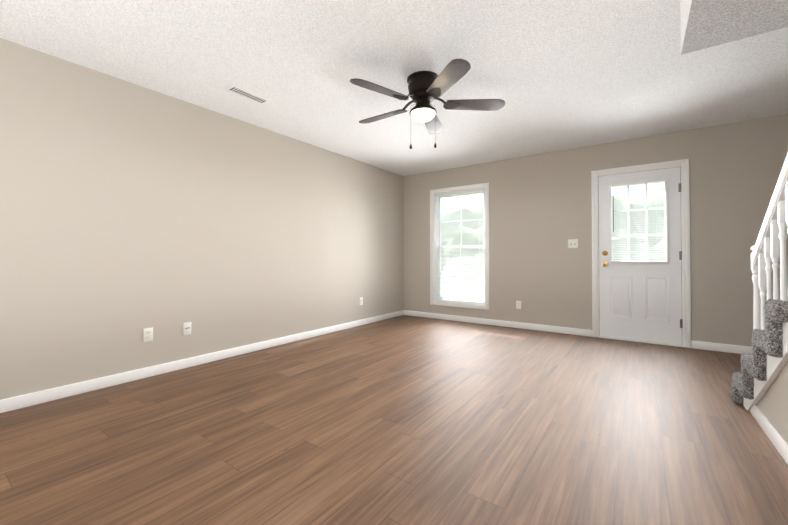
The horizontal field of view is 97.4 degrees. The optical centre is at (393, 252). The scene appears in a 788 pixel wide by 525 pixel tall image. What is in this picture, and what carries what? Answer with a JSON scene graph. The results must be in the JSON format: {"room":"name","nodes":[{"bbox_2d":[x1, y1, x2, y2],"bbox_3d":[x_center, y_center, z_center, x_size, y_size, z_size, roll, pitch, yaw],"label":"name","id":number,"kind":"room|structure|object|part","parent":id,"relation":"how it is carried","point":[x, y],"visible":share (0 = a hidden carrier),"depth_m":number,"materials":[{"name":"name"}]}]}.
{"room":"empty living room","nodes":[
{"label":"empty living room","id":0,"kind":"room"},
{"bbox_2d":[0,38,403,399],"bbox_3d":[-1.561,-0.164,3.764,0.120,2.440,6.090,-1,-1,35],"label":"wall","id":1,"kind":"structure","parent":0,"point":[129,212],"depth_m":2.99,"materials":[{"name":"paint"}]},
{"bbox_2d":[143,327,152,341],"bbox_3d":[-2.072,0.690,2.921,0.009,0.115,0.070,-1,-1,35],"label":"electrical outlet","id":2,"kind":"object","parent":1,"relation":"attached to","point":[147,334],"visible":1,"depth_m":2.92,"materials":[{"name":"white plastic"}]},
{"bbox_2d":[183,322,191,335],"bbox_3d":[-1.891,0.693,3.173,0.011,0.115,0.070,-1,-1,35],"label":"outlet","id":3,"kind":"object","parent":1,"relation":"attached to","point":[187,328],"visible":1,"depth_m":3.17,"materials":[{"name":"white plastic"}]},
{"bbox_2d":[0,310,403,412],"bbox_3d":[-1.510,1.013,3.702,0.017,0.085,5.830,-1,-1,35],"label":"baseboard","id":4,"kind":"structure","parent":1,"relation":"attached to","point":[13,403],"depth_m":2.97,"materials":[{"name":"white paint"}]},
{"bbox_2d":[0,315,787,524],"bbox_3d":[0.527,1.087,2.267,5.240,0.100,6.090,-1,-1,35],"label":"floor","id":5,"kind":"structure","parent":0,"point":[406,420],"depth_m":1.91,"materials":[{"name":"laminate"}]},
{"bbox_2d":[731,153,787,410],"bbox_3d":[2.044,0.047,1.050,1.096,1.951,2.857,-1,-1,35],"label":"staircase","id":6,"kind":"structure","parent":5,"relation":"on","point":[764,363],"depth_m":1.99,"materials":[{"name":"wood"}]},
{"bbox_3d":[2.243,0.173,2.007,0.062,1.722,1.063,-1,-1,35],"label":"handrail","id":7,"kind":"part","parent":6,"relation":"part of","materials":[{"name":"white paint"}]},
{"bbox_2d":[0,0,787,175],"bbox_3d":[0.527,-1.463,2.299,5.240,0.120,6.090,-1,-1,35],"label":"ceiling","id":8,"kind":"structure","parent":0,"point":[557,75],"depth_m":2.57,"materials":[{"name":"white paint"}]},
{"bbox_2d":[222,84,272,104],"bbox_3d":[-1.282,-1.389,3.049,0.170,0.008,0.380,-1,-1,35],"label":"ceiling vent","id":9,"kind":"object","parent":8,"relation":"in","point":[239,91],"visible":1,"depth_m":3.03,"materials":[{"name":"white metal"}]},
{"bbox_2d":[350,59,504,148],"bbox_3d":[0.187,-1.114,2.812,1.206,0.565,1.262,-1,-1,35],"label":"ceiling fan","id":10,"kind":"object","parent":8,"relation":"hanging from","point":[426,88],"visible":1,"depth_m":2.70,"materials":[{"name":"brown metal"}]},
{"bbox_2d":[404,114,787,346],"bbox_3d":[2.249,-0.152,4.709,5.000,2.440,0.140,-1,-1,35],"label":"wall","id":11,"kind":"structure","parent":0,"point":[540,210],"depth_m":4.48,"materials":[{"name":"paint"}]},
{"bbox_2d":[430,182,489,309],"bbox_3d":[1.057,-0.102,5.543,1.010,1.910,0.154,-1,-1,35],"label":"window","id":12,"kind":"structure","parent":11,"relation":"in","point":[482,246],"depth_m":5.57,"materials":[{"name":"white plastic"}]},
{"bbox_2d":[435,188,484,303],"bbox_3d":[1.040,-0.103,5.519,0.858,1.760,0.041,-1,-1,35],"label":"window blinds","id":13,"kind":"object","parent":12,"relation":"attached to","point":[440,228],"visible":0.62,"depth_m":5.51,"materials":[{"name":"white plastic"}]},
{"bbox_2d":[404,310,592,336],"bbox_3d":[1.358,1.032,5.233,2.863,0.085,0.013,-1,-1,35],"label":"baseboard","id":14,"kind":"structure","parent":11,"relation":"attached to","point":[566,330],"depth_m":5.04,"materials":[{"name":"white paint"}]},
{"bbox_2d":[516,301,520,308],"bbox_3d":[1.777,0.741,4.940,0.070,0.115,0.009,-1,-1,35],"label":"electrical outlet","id":15,"kind":"object","parent":11,"relation":"attached to","point":[518,304],"visible":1,"depth_m":4.94,"materials":[{"name":"white plastic"}]},
{"bbox_2d":[568,239,577,247],"bbox_3d":[2.345,-0.124,4.542,0.116,0.115,0.019,-1,-1,35],"label":"light switch","id":16,"kind":"object","parent":11,"relation":"attached to","point":[572,243],"visible":1,"depth_m":4.54,"materials":[{"name":"white plastic"}]},
{"bbox_2d":[598,167,682,344],"bbox_3d":[2.922,0.030,4.145,0.818,2.021,0.128,-1,-1,35],"label":"door","id":17,"kind":"structure","parent":11,"relation":"in","point":[640,301],"depth_m":4.13,"materials":[{"name":"white paint"}]},
{"bbox_2d":[609,179,667,262],"bbox_3d":[2.904,-0.370,4.131,0.564,0.964,0.041,-1,-1,35],"label":"door blinds","id":18,"kind":"object","parent":17,"relation":"attached to","point":[632,184],"visible":0.96,"depth_m":4.13,"materials":[{"name":"white plastic"}]},
{"bbox_2d":[591,159,690,347],"bbox_3d":[2.953,0.005,4.195,0.955,2.112,0.157,-1,-1,35],"label":"door frame","id":19,"kind":"structure","parent":11,"relation":"attached to","point":[683,164],"depth_m":3.97,"materials":[{"name":"white paint"}]},
{"bbox_2d":[691,340,751,353],"bbox_3d":[3.765,1.010,3.523,1.132,0.085,0.017,-1,-1,35],"label":"baseboard","id":20,"kind":"structure","parent":11,"relation":"attached to","point":[729,348],"depth_m":3.70,"materials":[{"name":"white paint"}]},
{"bbox_2d":[680,0,787,54],"bbox_3d":[0.849,-1.261,0.435,0.520,0.330,3.188,-1,-1,35],"label":"ceiling","id":21,"kind":"structure","parent":0,"point":[704,24],"depth_m":1.62,"materials":[{"name":"white paint"}]},
{"bbox_2d":[757,362,787,443],"bbox_3d":[1.239,-0.204,0.625,0.120,2.440,3.970,-1,-1,35],"label":"wall","id":22,"kind":"structure","parent":0,"point":[772,404],"depth_m":1.82,"materials":[{"name":"paint"}]},
{"bbox_2d":[750,405,787,464],"bbox_3d":[1.190,0.974,0.659,0.017,0.085,3.932,-1,-1,35],"label":"baseboard","id":23,"kind":"structure","parent":22,"relation":"attached to","point":[779,443],"depth_m":1.88,"materials":[{"name":"white paint"}]},
{"label":"outside","id":24,"kind":"structure","parent":0,"visible":0},
{"bbox_2d":[441,293,482,298],"bbox_3d":[13.787,1.472,20.946,55.000,0.100,39.730,-1,-1,35],"label":"ground","id":25,"kind":"structure","parent":24,"point":[443,294],"depth_m":10.26,"materials":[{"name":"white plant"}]},
{"bbox_2d":[440,183,664,297],"bbox_3d":[4.494,0.142,12.379,25.734,5.324,7.557,-1,-1,35],"label":"trees","id":26,"kind":"object","parent":25,"relation":"on","point":[662,213],"depth_m":9.97,"materials":[{"name":"green plant"}]}
]}

